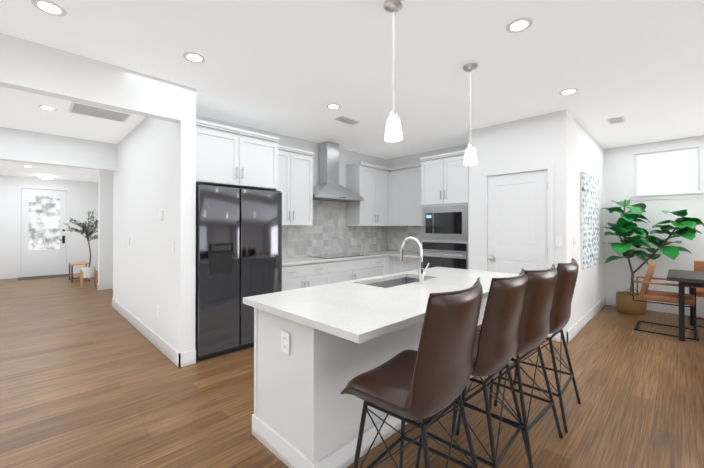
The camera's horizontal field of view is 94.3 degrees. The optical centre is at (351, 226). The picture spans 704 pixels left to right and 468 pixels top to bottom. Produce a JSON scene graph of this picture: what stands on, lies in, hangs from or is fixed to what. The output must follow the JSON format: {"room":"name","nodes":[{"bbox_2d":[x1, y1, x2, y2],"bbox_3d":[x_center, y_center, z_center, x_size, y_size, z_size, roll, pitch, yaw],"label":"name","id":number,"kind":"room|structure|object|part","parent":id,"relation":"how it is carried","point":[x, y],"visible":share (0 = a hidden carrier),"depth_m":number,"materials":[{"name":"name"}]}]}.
{"room":"kitchen and dining room","nodes":[
{"label":"kitchen and dining room","id":0,"kind":"room"},
{"bbox_2d":[0,175,98,273],"bbox_3d":[-9.562,0.024,8.342,5.600,2.740,0.120,0,0,-45],"label":"wall","id":1,"kind":"structure","parent":0,"point":[84,197],"depth_m":9.46,"materials":[{"name":"white paint"}]},
{"bbox_2d":[16,185,70,277],"bbox_3d":[-8.627,0.141,9.175,1.110,2.515,0.016,0,0,-45],"label":"door frame","id":2,"kind":"structure","parent":1,"relation":"attached to","point":[18,243],"depth_m":8.88,"materials":[{"name":"white wood"}]},
{"bbox_2d":[21,188,66,276],"bbox_3d":[-8.635,0.181,9.182,0.932,2.416,0.115,0,0,-45],"label":"front door","id":3,"kind":"structure","parent":1,"relation":"in","point":[43,233],"depth_m":9.18,"materials":[{"name":"white wood"}]},
{"bbox_2d":[0,33,180,122],"bbox_3d":[-3.388,-1.211,1.542,4.750,0.350,0.120,0,0,-45],"label":"wall","id":4,"kind":"structure","parent":0,"point":[32,67],"depth_m":2.66,"materials":[{"name":"white paint"}]},
{"bbox_2d":[98,170,113,283],"bbox_3d":[-5.804,0.022,7.976,0.790,2.740,5.700,0,0,-45],"label":"wall","id":5,"kind":"structure","parent":0,"point":[105,239],"depth_m":7.17,"materials":[{"name":"white paint"}]},
{"bbox_2d":[113,85,195,352],"bbox_3d":[-2.840,0.001,4.451,0.140,2.740,3.480,0,0,-45],"label":"wall","id":6,"kind":"structure","parent":0,"point":[154,174],"depth_m":3.67,"materials":[{"name":"white paint"}]},
{"bbox_2d":[160,209,163,219],"bbox_3d":[-2.092,-0.124,3.587,0.019,0.120,0.090,0,0,-45],"label":"light switch","id":7,"kind":"object","parent":6,"relation":"attached to","point":[161,214],"visible":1,"depth_m":3.56,"materials":[{"name":"white plastic"}]},
{"bbox_2d":[172,241,174,252],"bbox_3d":[-1.814,0.214,3.312,0.009,0.120,0.075,0,0,-45],"label":"light switch","id":8,"kind":"object","parent":6,"relation":"attached to","point":[173,246],"visible":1,"depth_m":3.30,"materials":[{"name":"white plastic"}]},
{"bbox_2d":[0,268,703,367],"bbox_3d":[-1.254,1.299,3.750,10.910,0.135,18.100,0,0,-45],"label":"baseboard","id":9,"kind":"structure","parent":6,"relation":"attached to","point":[175,356],"depth_m":4.44,"materials":[{"name":"white wood"}]},
{"bbox_2d":[196,115,386,257],"bbox_3d":[-0.706,0.006,5.305,4.090,2.740,0.120,0,0,-45],"label":"wall","id":10,"kind":"structure","parent":0,"point":[346,157],"depth_m":5.33,"materials":[{"name":"white paint"}]},
{"bbox_2d":[196,123,279,190],"bbox_3d":[-1.516,-0.768,3.957,1.026,0.612,0.645,0,0,-45],"label":"upper cabinet","id":11,"kind":"object","parent":10,"relation":"attached to","point":[228,156],"depth_m":3.71,"materials":[{"name":"white wood"}]},
{"bbox_2d":[280,147,312,225],"bbox_3d":[-0.980,-0.539,4.708,0.790,1.062,0.335,0,0,-45],"label":"upper cabinet","id":12,"kind":"object","parent":10,"relation":"attached to","point":[296,167],"depth_m":4.67,"materials":[{"name":"white wood"}]},
{"bbox_2d":[282,200,385,257],"bbox_3d":[-0.336,-0.046,5.580,2.935,1.054,0.009,0,0,-45],"label":"backsplash","id":13,"kind":"structure","parent":10,"relation":"attached to","point":[328,231],"depth_m":5.53,"materials":[{"name":"tile"}]},
{"bbox_2d":[313,141,363,201],"bbox_3d":[-0.300,-0.891,5.299,0.976,0.941,0.443,0,0,-45],"label":"range hood","id":14,"kind":"object","parent":10,"relation":"attached to","point":[328,187],"visible":0.88,"depth_m":5.27,"materials":[{"name":"silver metal"}]},
{"bbox_2d":[346,163,387,225],"bbox_3d":[0.320,-0.531,5.970,0.822,1.062,0.379,0,0,-45],"label":"upper cabinet","id":15,"kind":"object","parent":10,"relation":"attached to","point":[369,181],"depth_m":5.77,"materials":[{"name":"white wood"}]},
{"bbox_2d":[0,273,703,467],"bbox_3d":[-0.902,1.401,4.523,12.500,0.060,18.700,0,0,-45],"label":"floor","id":16,"kind":"structure","parent":0,"point":[91,376],"depth_m":2.55,"materials":[{"name":"brown wood"}]},
{"bbox_2d":[18,274,68,279],"bbox_3d":[-8.393,1.391,8.932,1.040,0.012,0.560,0,0,-45],"label":"rug","id":17,"kind":"object","parent":16,"relation":"on","point":[42,277],"visible":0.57,"depth_m":8.82,"materials":[{"name":"grey fabric"}]},
{"bbox_2d":[69,261,89,282],"bbox_3d":[-6.956,1.164,8.340,0.360,0.460,0.650,0,0,-45],"label":"table","id":18,"kind":"object","parent":16,"relation":"on","point":[76,276],"visible":0.69,"depth_m":8.16,"materials":[{"name":"brown wood"}]},
{"bbox_2d":[64,209,97,286],"bbox_3d":[-6.099,0.487,7.662,1.068,1.805,0.887,0,0,-45],"label":"tree","id":19,"kind":"object","parent":16,"relation":"on","point":[89,272],"visible":0.96,"depth_m":7.54,"materials":[{"name":"green plant"}]},
{"bbox_2d":[195,183,281,360],"bbox_3d":[-1.461,0.471,3.871,0.970,1.792,0.803,0,0,-45],"label":"fridge","id":20,"kind":"object","parent":16,"relation":"on","point":[238,244],"visible":0.77,"depth_m":3.50,"materials":[{"name":"grey metal"}]},
{"bbox_2d":[282,261,333,290],"bbox_3d":[-0.827,0.944,4.664,0.953,0.856,0.600,0,0,-45],"label":"base cabinet","id":21,"kind":"object","parent":16,"relation":"on","point":[305,275],"depth_m":4.46,"materials":[{"name":"white wood"}]},
{"bbox_2d":[282,250,406,265],"bbox_3d":[-0.116,0.500,5.354,2.934,0.037,0.615,0,0,-45],"label":"countertop","id":22,"kind":"structure","parent":21,"relation":"on","point":[300,260],"depth_m":4.82,"materials":[{"name":"stone"}]},
{"bbox_2d":[308,253,368,258],"bbox_3d":[-0.196,0.460,5.279,0.910,0.039,0.490,0,0,-45],"label":"cooktop","id":23,"kind":"object","parent":22,"relation":"in","point":[329,256],"visible":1,"depth_m":5.24,"materials":[{"name":"black glass"}]},
{"bbox_2d":[334,258,373,282],"bbox_3d":[-0.224,0.948,5.264,0.977,0.856,0.600,0,0,-45],"label":"base cabinet","id":24,"kind":"object","parent":16,"relation":"on","point":[344,270],"depth_m":5.09,"materials":[{"name":"white wood"}]},
{"bbox_2d":[249,297,487,467],"bbox_3d":[0.378,0.931,2.710,2.274,0.858,0.659,0,0,-45],"label":"kitchen island","id":25,"kind":"object","parent":16,"relation":"on","point":[317,349],"depth_m":1.86,"materials":[{"name":"white"}]},
{"bbox_2d":[243,267,518,344],"bbox_3d":[0.512,0.483,2.590,2.400,0.037,1.042,0,0,-45],"label":"island countertop","id":26,"kind":"structure","parent":25,"relation":"on","point":[355,311],"depth_m":2.00,"materials":[{"name":"white stone"}]},
{"bbox_2d":[363,277,414,288],"bbox_3d":[0.395,0.607,2.841,0.784,0.232,0.384,0,0,-45],"label":"sink","id":27,"kind":"object","parent":26,"relation":"in","point":[390,280],"depth_m":3.08,"materials":[{"name":"grey metal"}]},
{"bbox_2d":[400,237,430,284],"bbox_3d":[0.518,0.277,2.742,0.112,0.377,0.246,0,0,-45],"label":"faucet","id":28,"kind":"object","parent":26,"relation":"on","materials":[{"name":"silver metal"}]},
{"bbox_2d":[374,256,385,276],"bbox_3d":[0.212,0.950,5.698,0.368,0.856,0.600,0,0,-45],"label":"base cabinet","id":29,"kind":"object","parent":16,"relation":"on","point":[379,262],"depth_m":5.54,"materials":[{"name":"white wood"}]},
{"bbox_2d":[394,257,418,272],"bbox_3d":[1.135,0.950,5.747,0.602,0.856,0.672,0,0,-45],"label":"base cabinet","id":30,"kind":"object","parent":16,"relation":"on","point":[408,264],"depth_m":5.55,"materials":[{"name":"white wood"}]},
{"bbox_2d":[389,252,418,257],"bbox_3d":[1.110,0.502,5.695,0.717,0.037,0.630,0,0,-45],"label":"countertop","id":31,"kind":"structure","parent":30,"relation":"on","point":[406,254],"depth_m":5.55,"materials":[{"name":"stone"}]},
{"bbox_2d":[341,277,482,467],"bbox_3d":[0.302,0.798,1.472,0.498,1.114,0.542,0,0,40],"label":"bar stool","id":32,"kind":"object","parent":16,"relation":"on","point":[429,379],"visible":1,"depth_m":1.29,"materials":[{"name":"brown leather"}]},
{"bbox_2d":[420,150,468,269],"bbox_3d":[1.605,0.140,5.179,0.742,2.470,0.796,0,0,-45],"label":"tall cabinet","id":33,"kind":"object","parent":16,"relation":"on","point":[445,204],"visible":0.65,"depth_m":4.93,"materials":[{"name":"white wood"}]},
{"bbox_2d":[415,268,527,467],"bbox_3d":[0.684,0.801,1.833,0.558,1.114,0.510,0,0,-45],"label":"bar stool","id":34,"kind":"object","parent":16,"relation":"on","point":[496,342],"visible":0.71,"depth_m":1.60,"materials":[{"name":"brown leather"}]},
{"bbox_2d":[455,264,562,467],"bbox_3d":[1.011,0.802,2.108,0.558,1.114,0.510,0,0,-45],"label":"bar stool","id":35,"kind":"object","parent":16,"relation":"on","point":[534,327],"visible":0.69,"depth_m":1.89,"materials":[{"name":"brown leather"}]},
{"bbox_2d":[494,258,580,432],"bbox_3d":[1.412,0.804,2.484,0.552,1.114,0.506,0,0,-45],"label":"bar stool","id":36,"kind":"object","parent":16,"relation":"on","point":[560,311],"visible":0.52,"depth_m":2.25,"materials":[{"name":"brown leather"}]},
{"bbox_2d":[601,199,703,314],"bbox_3d":[4.575,0.467,4.980,0.750,1.810,1.223,0,0,-45],"label":"fiddle leaf fig","id":37,"kind":"object","parent":16,"relation":"on","point":[625,226],"visible":0.94,"depth_m":5.04,"materials":[{"name":"plant"}]},
{"bbox_2d":[633,262,698,340],"bbox_3d":[4.132,0.935,4.316,0.594,0.869,0.602,0,0,-45],"label":"dining chair","id":38,"kind":"object","parent":16,"relation":"on","point":[645,293],"visible":0.9,"depth_m":4.24,"materials":[{"name":"beige leather"}]},
{"bbox_2d":[667,269,703,341],"bbox_3d":[4.474,0.988,3.928,1.040,0.760,0.970,0,0,-45],"label":"dining table","id":39,"kind":"object","parent":16,"relation":"on","point":[683,278],"visible":1,"depth_m":3.89,"materials":[{"name":"grey wood"}]},
{"bbox_2d":[689,261,703,326],"bbox_3d":[5.088,0.937,4.518,0.602,0.869,0.594,0,0,-45],"label":"dining chair","id":40,"kind":"object","parent":16,"relation":"on","point":[698,265],"visible":0.35,"depth_m":4.62,"materials":[{"name":"beige leather"}]},
{"bbox_2d":[0,0,703,182],"bbox_3d":[-0.902,-1.409,4.539,12.500,0.080,18.700,0,0,-45],"label":"ceiling","id":41,"kind":"structure","parent":0,"point":[291,68],"depth_m":2.79,"materials":[{"name":"white paint"}]},
{"bbox_2d":[38,175,53,178],"bbox_3d":[-8.139,-1.299,8.693,0.326,0.089,0.326,0,0,18],"label":"recessed light","id":42,"kind":"object","parent":41,"relation":"in","point":[40,176],"depth_m":8.61,"materials":[{"name":"white plastic"}]},
{"bbox_2d":[38,105,57,110],"bbox_3d":[-3.527,-1.370,3.789,0.168,0.005,0.168,0,0,18],"label":"recessed light","id":43,"kind":"object","parent":41,"relation":"in","point":[45,107],"depth_m":3.77,"materials":[{"name":"white plastic"}]},
{"bbox_2d":[31,0,66,16],"bbox_3d":[-1.912,-1.380,2.067,0.168,0.005,0.168,0,0,0],"label":"recessed light","id":44,"kind":"object","parent":41,"relation":"in","point":[55,9],"depth_m":2.06,"materials":[{"name":"white plastic"}]},
{"bbox_2d":[0,127,116,171],"bbox_3d":[-5.641,-1.153,3.807,4.750,0.440,0.150,0,0,-45],"label":"beam","id":45,"kind":"structure","parent":41,"relation":"attached to","point":[18,145],"depth_m":4.90,"materials":[{"name":"white paint"}]},
{"bbox_2d":[68,102,131,122],"bbox_3d":[-3.046,-1.366,3.957,0.560,0.011,0.420,0,0,-45],"label":"ceiling vent","id":46,"kind":"object","parent":41,"relation":"in","point":[92,111],"visible":1,"depth_m":3.92,"materials":[{"name":"white metal"}]},
{"bbox_2d":[183,52,205,62],"bbox_3d":[-1.288,-1.376,2.673,0.168,0.005,0.168,0,0,36],"label":"recessed light","id":47,"kind":"object","parent":41,"relation":"in","point":[190,56],"depth_m":2.67,"materials":[{"name":"white plastic"}]},
{"bbox_2d":[326,104,340,108],"bbox_3d":[-0.211,-1.370,3.745,0.168,0.005,0.168,0,0,36],"label":"recessed light","id":48,"kind":"object","parent":41,"relation":"in","point":[331,106],"depth_m":3.74,"materials":[{"name":"white"}]},
{"bbox_2d":[334,116,359,124],"bbox_3d":[-0.061,-1.364,4.233,0.320,0.011,0.160,0,0,-45],"label":"ceiling vent","id":49,"kind":"object","parent":41,"relation":"in","point":[346,120],"visible":1,"depth_m":4.20,"materials":[{"name":"white metal"}]},
{"bbox_2d":[383,0,402,141],"bbox_3d":[0.259,-0.961,2.038,0.124,0.844,0.124,0,0,-45],"label":"pendant light","id":50,"kind":"object","parent":41,"relation":"hanging from","point":[393,132],"visible":0.98,"depth_m":2.01,"materials":[{"name":"white glass"}]},
{"bbox_2d":[463,63,477,164],"bbox_3d":[1.021,-0.956,2.817,0.124,0.844,0.124,0,0,-45],"label":"pendant light","id":51,"kind":"object","parent":41,"relation":"hanging from","point":[470,158],"visible":1,"depth_m":2.79,"materials":[{"name":"white glass"}]},
{"bbox_2d":[506,18,532,32],"bbox_3d":[1.150,-1.379,2.250,0.168,0.005,0.168,0,0,36],"label":"recessed light","id":52,"kind":"object","parent":41,"relation":"in","point":[521,24],"depth_m":2.24,"materials":[{"name":"white"}]},
{"bbox_2d":[559,88,578,94],"bbox_3d":[2.214,-1.372,3.336,0.168,0.005,0.168,0,0,0],"label":"recessed light","id":53,"kind":"object","parent":41,"relation":"in","point":[569,91],"depth_m":3.33,"materials":[{"name":"white"}]},
{"bbox_2d":[607,116,625,123],"bbox_3d":[3.418,-1.364,4.224,0.280,0.011,0.160,0,0,-45],"label":"ceiling vent","id":54,"kind":"object","parent":41,"relation":"in","point":[621,119],"visible":1,"depth_m":4.20,"materials":[{"name":"white metal"}]},
{"bbox_2d":[387,144,467,250],"bbox_3d":[1.470,0.009,5.932,0.120,2.740,2.060,0,0,-45],"label":"wall","id":55,"kind":"structure","parent":0,"point":[404,160],"depth_m":6.12,"materials":[{"name":"white paint"}]},
{"bbox_2d":[386,226,421,251],"bbox_3d":[1.149,0.245,6.160,0.010,0.481,1.230,0,0,-45],"label":"backsplash","id":56,"kind":"structure","parent":55,"relation":"attached to","point":[395,235],"depth_m":6.33,"materials":[{"name":"tile"}]},
{"bbox_2d":[388,163,421,225],"bbox_3d":[1.121,-0.531,5.929,0.377,1.062,0.937,0,0,-45],"label":"upper cabinet","id":57,"kind":"object","parent":55,"relation":"attached to","point":[404,183],"depth_m":5.89,"materials":[{"name":"white wood"}]},
{"bbox_2d":[469,109,568,330],"bbox_3d":[2.136,0.000,4.299,0.120,2.740,1.195,0,0,-45],"label":"wall","id":58,"kind":"structure","parent":0,"point":[538,140],"depth_m":4.16,"materials":[{"name":"white paint"}]},
{"bbox_2d":[488,170,547,336],"bbox_3d":[2.115,0.337,4.222,0.110,2.048,0.732,0,0,-45],"label":"pantry door","id":59,"kind":"structure","parent":58,"relation":"in","point":[517,222],"depth_m":4.22,"materials":[{"name":"white wood"}]},
{"bbox_2d":[482,163,554,339],"bbox_3d":[2.115,0.307,4.223,0.016,2.125,0.870,0,0,-45],"label":"door frame","id":60,"kind":"structure","parent":58,"relation":"attached to","point":[549,167],"depth_m":4.08,"materials":[{"name":"white wood"}]},
{"bbox_2d":[555,237,562,246],"bbox_3d":[2.458,0.187,3.881,0.009,0.120,0.075,0,0,-45],"label":"light switch","id":61,"kind":"object","parent":58,"relation":"attached to","point":[558,241],"visible":1,"depth_m":3.88,"materials":[{"name":"white plastic"}]},
{"bbox_2d":[568,112,604,328],"bbox_3d":[3.495,0.003,4.868,2.610,2.740,0.155,0,0,-45],"label":"wall","id":62,"kind":"structure","parent":0,"point":[586,151],"depth_m":4.53,"materials":[{"name":"white paint"}]},
{"bbox_3d":[2.796,0.189,4.103,0.122,0.120,0.009,0,0,-45],"label":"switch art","id":63,"kind":"part","parent":62,"relation":"part of"},
{"bbox_3d":[3.493,-0.072,4.779,1.180,1.310,0.032,0,0,-45],"label":"canvas art","id":64,"kind":"part","parent":62,"relation":"part of"},
{"bbox_2d":[604,135,703,307],"bbox_3d":[6.724,-0.004,3.559,0.120,2.740,6.565,0,0,-45],"label":"wall","id":65,"kind":"structure","parent":0,"point":[619,173],"depth_m":5.37,"materials":[{"name":"white paint"}]},
{"bbox_2d":[658,285,664,290],"bbox_3d":[4.958,1.015,5.235,0.008,0.120,0.075,0,0,-45],"label":"electrical outlet","id":66,"kind":"object","parent":65,"relation":"attached to","point":[661,288],"visible":0.73,"depth_m":5.23,"materials":[{"name":"white plastic"}]},
{"bbox_2d":[631,147,703,200],"bbox_3d":[5.017,-0.816,5.226,0.115,0.773,0.850,0,0,-45],"label":"window","id":67,"kind":"structure","parent":65,"relation":"in","point":[672,174],"depth_m":5.21,"materials":[{"name":"white glass"}]}
]}

